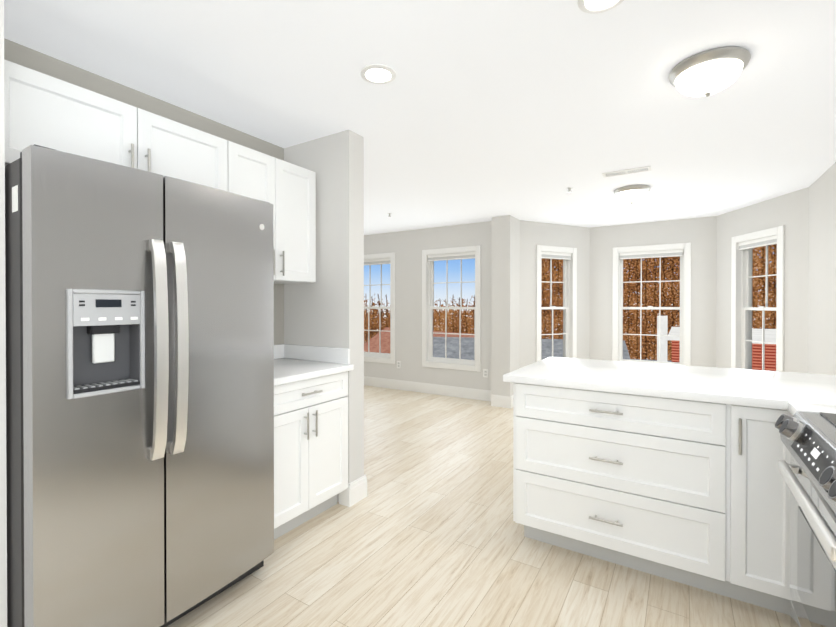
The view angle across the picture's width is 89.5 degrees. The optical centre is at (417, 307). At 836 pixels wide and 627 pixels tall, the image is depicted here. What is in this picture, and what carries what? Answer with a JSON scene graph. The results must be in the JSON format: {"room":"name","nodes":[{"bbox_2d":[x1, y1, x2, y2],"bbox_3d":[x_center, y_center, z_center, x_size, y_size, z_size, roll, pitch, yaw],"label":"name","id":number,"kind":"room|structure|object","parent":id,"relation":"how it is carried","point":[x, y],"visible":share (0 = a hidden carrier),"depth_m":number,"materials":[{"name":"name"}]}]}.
{"room":"kitchen","nodes":[
{"label":"kitchen","id":0,"kind":"room"},
{"bbox_2d":[0,0,835,626],"bbox_3d":[-0.449,0.065,3.441,6.886,2.440,8.198,0,0,32],"label":"wall","id":1,"kind":"structure","parent":0,"point":[324,308],"depth_m":4.26,"materials":[{"name":"paint"}]},
{"bbox_2d":[4,59,231,192],"bbox_3d":[-1.431,-0.718,1.984,0.356,0.381,0.938,0,0,32],"label":"upper cabinet","id":2,"kind":"object","parent":1,"relation":"attached to","point":[45,110],"depth_m":1.80,"materials":[{"name":"white wood"}]},
{"bbox_2d":[232,142,315,283],"bbox_3d":[-1.010,-0.539,2.657,0.356,0.746,0.645,0,0,32],"label":"upper cabinet","id":3,"kind":"object","parent":1,"relation":"attached to","point":[291,188],"depth_m":2.63,"materials":[{"name":"white wood"}]},
{"bbox_2d":[364,252,394,363],"bbox_3d":[-0.716,0.011,6.848,0.937,1.732,0.169,0,0,32],"label":"window","id":4,"kind":"structure","parent":1,"relation":"in","point":[379,259],"depth_m":6.69,"materials":[{"name":"white wood"}]},
{"bbox_2d":[339,376,512,506],"bbox_3d":[0.421,1.204,4.841,6.480,0.146,4.516,0,0,32],"label":"baseboard","id":5,"kind":"structure","parent":1,"relation":"attached to","point":[354,492],"depth_m":5.86,"materials":[{"name":"white wood"}]},
{"bbox_2d":[422,245,480,371],"bbox_3d":[0.500,0.015,6.087,0.937,1.732,0.169,0,0,32],"label":"window","id":6,"kind":"structure","parent":1,"relation":"in","point":[430,257],"depth_m":6.11,"materials":[{"name":"white wood"}]},
{"bbox_2d":[483,369,487,377],"bbox_3d":[0.920,0.897,5.746,0.072,0.116,0.008,0,0,32],"label":"outlet","id":7,"kind":"object","parent":1,"relation":"attached to","point":[485,372],"depth_m":5.74,"materials":[{"name":"white plastic"}]},
{"bbox_2d":[536,245,576,361],"bbox_3d":[1.915,0.016,5.972,0.732,1.732,0.169,0,0,-25],"label":"window","id":8,"kind":"structure","parent":1,"relation":"in","point":[567,256],"depth_m":6.03,"materials":[{"name":"white wood"}]},
{"bbox_2d":[612,243,690,365],"bbox_3d":[3.212,0.016,5.828,0.937,1.732,0.169,0,0,32],"label":"window","id":9,"kind":"structure","parent":1,"relation":"in","point":[681,250],"depth_m":5.78,"materials":[{"name":"white wood"}]},
{"bbox_2d":[731,225,784,371],"bbox_3d":[3.846,0.023,4.704,0.169,1.732,0.752,0,0,2],"label":"window","id":10,"kind":"structure","parent":1,"relation":"in","point":[741,276],"depth_m":4.96,"materials":[{"name":"white wood"}]},
{"bbox_2d":[4,0,835,234],"bbox_3d":[-0.415,-1.206,3.473,7.100,0.100,8.500,0,0,32],"label":"ceiling","id":11,"kind":"structure","parent":0,"point":[475,111],"depth_m":2.22,"materials":[{"name":"paint"}]},
{"bbox_2d":[360,64,395,84],"bbox_3d":[-0.195,-1.143,2.073,0.176,0.010,0.176,0,0,32],"label":"recessed light","id":12,"kind":"object","parent":11,"relation":"in","point":[379,74],"visible":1,"depth_m":2.06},
{"bbox_2d":[387,187,572,216],"bbox_3d":[0.561,-1.142,4.656,2.210,0.040,0.090,0,0,32],"label":"sprinkler head","id":13,"kind":"object","parent":11,"relation":"attached to","point":[569,189],"visible":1,"depth_m":4.09},
{"bbox_2d":[577,0,623,13],"bbox_3d":[0.680,-1.140,1.549,0.176,0.010,0.176,0,0,32],"label":"recessed light","id":14,"kind":"object","parent":11,"relation":"in","point":[593,6],"visible":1,"depth_m":1.59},
{"bbox_2d":[602,166,651,177],"bbox_3d":[1.772,-1.152,3.584,0.370,0.008,0.130,0,0,32],"label":"ceiling vent","id":15,"kind":"object","parent":11,"relation":"in","point":[627,171],"visible":1,"depth_m":3.58,"materials":[{"name":"grey plastic"}]},
{"bbox_2d":[614,185,650,203],"bbox_3d":[2.096,-1.086,4.131,0.324,0.146,0.324,0,0,32],"label":"dome ceiling light","id":16,"kind":"object","parent":11,"relation":"attached to","point":[631,194],"visible":1,"depth_m":4.04,"materials":[{"name":"white glass"}]},
{"bbox_2d":[668,46,750,96],"bbox_3d":[1.380,-1.074,2.007,0.324,0.146,0.324,0,0,32],"label":"dome ceiling light","id":17,"kind":"object","parent":11,"relation":"attached to","point":[707,73],"visible":1,"depth_m":1.93,"materials":[{"name":"white glass"}]},
{"bbox_2d":[167,385,789,626],"bbox_3d":[-0.415,1.334,3.487,7.100,0.100,8.500,0,0,32],"label":"floor","id":18,"kind":"structure","parent":0,"point":[427,531],"depth_m":2.12,"materials":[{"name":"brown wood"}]},
{"bbox_2d":[5,144,273,626],"bbox_3d":[-1.213,0.397,1.825,0.848,1.793,0.891,0,0,32],"label":"fridge","id":19,"kind":"object","parent":18,"relation":"on","point":[140,394],"visible":0.98,"depth_m":1.49,"materials":[{"name":"metal"}]},
{"bbox_2d":[274,344,353,539],"bbox_3d":[-0.876,0.778,2.588,0.664,1.022,0.703,0,0,32],"label":"base cabinet","id":20,"kind":"object","parent":18,"relation":"on","point":[310,432],"visible":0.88,"depth_m":2.46,"materials":[{"name":"white wood"}]},
{"bbox_2d":[513,385,734,597],"bbox_3d":[1.096,0.848,2.319,0.939,0.885,0.630,0,0,32],"label":"base cabinet","id":21,"kind":"object","parent":18,"relation":"on","point":[670,472],"depth_m":2.01,"materials":[{"name":"white wood"}]},
{"bbox_2d":[503,357,835,416],"bbox_3d":[1.462,0.388,2.149,1.856,0.037,1.126,0,0,32],"label":"countertop","id":22,"kind":"structure","parent":21,"relation":"on","point":[756,389],"depth_m":2.10,"materials":[{"name":"white stone"}]},
{"bbox_2d":[731,405,790,614],"bbox_3d":[1.595,0.850,2.007,0.237,0.885,0.630,0,0,32],"label":"base cabinet","id":23,"kind":"object","parent":18,"relation":"on","point":[760,495],"depth_m":1.76,"materials":[{"name":"white wood"}]},
{"bbox_2d":[775,411,835,626],"bbox_3d":[1.420,0.835,1.059,0.715,0.925,0.762,0,0,32],"label":"range","id":24,"kind":"object","parent":18,"relation":"on","point":[808,472],"visible":1,"depth_m":1.27,"materials":[{"name":"silver metal"}]},
{"label":"outside","id":25,"kind":"structure","parent":0,"visible":0},
{"bbox_3d":[20.391,10.250,37.231,140.000,0.300,69.500,0,0,32],"label":"ground","id":26,"kind":"structure","parent":25,"visible":0},
{"bbox_2d":[364,327,473,352],"bbox_3d":[0.467,5.766,25.184,7.730,8.800,8.700,0,0,-38],"label":"roof","id":27,"kind":"structure","parent":26,"relation":"on","point":[374,343],"depth_m":26.19,"materials":[{"name":"brown"}]},
{"bbox_2d":[433,337,629,359],"bbox_3d":[4.403,5.820,19.769,9.700,8.750,7.730,0,0,14],"label":"roof","id":28,"kind":"structure","parent":26,"relation":"on","point":[467,347],"depth_m":19.36,"materials":[{"name":"grey"}]},
{"bbox_2d":[561,356,671,361],"bbox_3d":[8.266,6.068,15.581,5.700,8.300,5.730,0,0,22],"label":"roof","id":29,"kind":"structure","parent":26,"relation":"on","point":[641,359],"depth_m":15.53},
{"bbox_2d":[657,316,775,370],"bbox_3d":[11.576,5.233,12.812,7.250,10.000,6.400,0,0,32],"label":"brick building","id":30,"kind":"structure","parent":26,"relation":"on","point":[770,356],"depth_m":11.89,"materials":[{"name":"red brick"}]},
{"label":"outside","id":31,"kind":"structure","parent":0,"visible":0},
{"bbox_2d":[364,244,776,360],"bbox_3d":[15.848,-5.143,28.482,116.153,70.000,54.761,0,0,32],"label":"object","id":32,"kind":"structure","parent":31,"point":[670,291],"depth_m":53.72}
]}

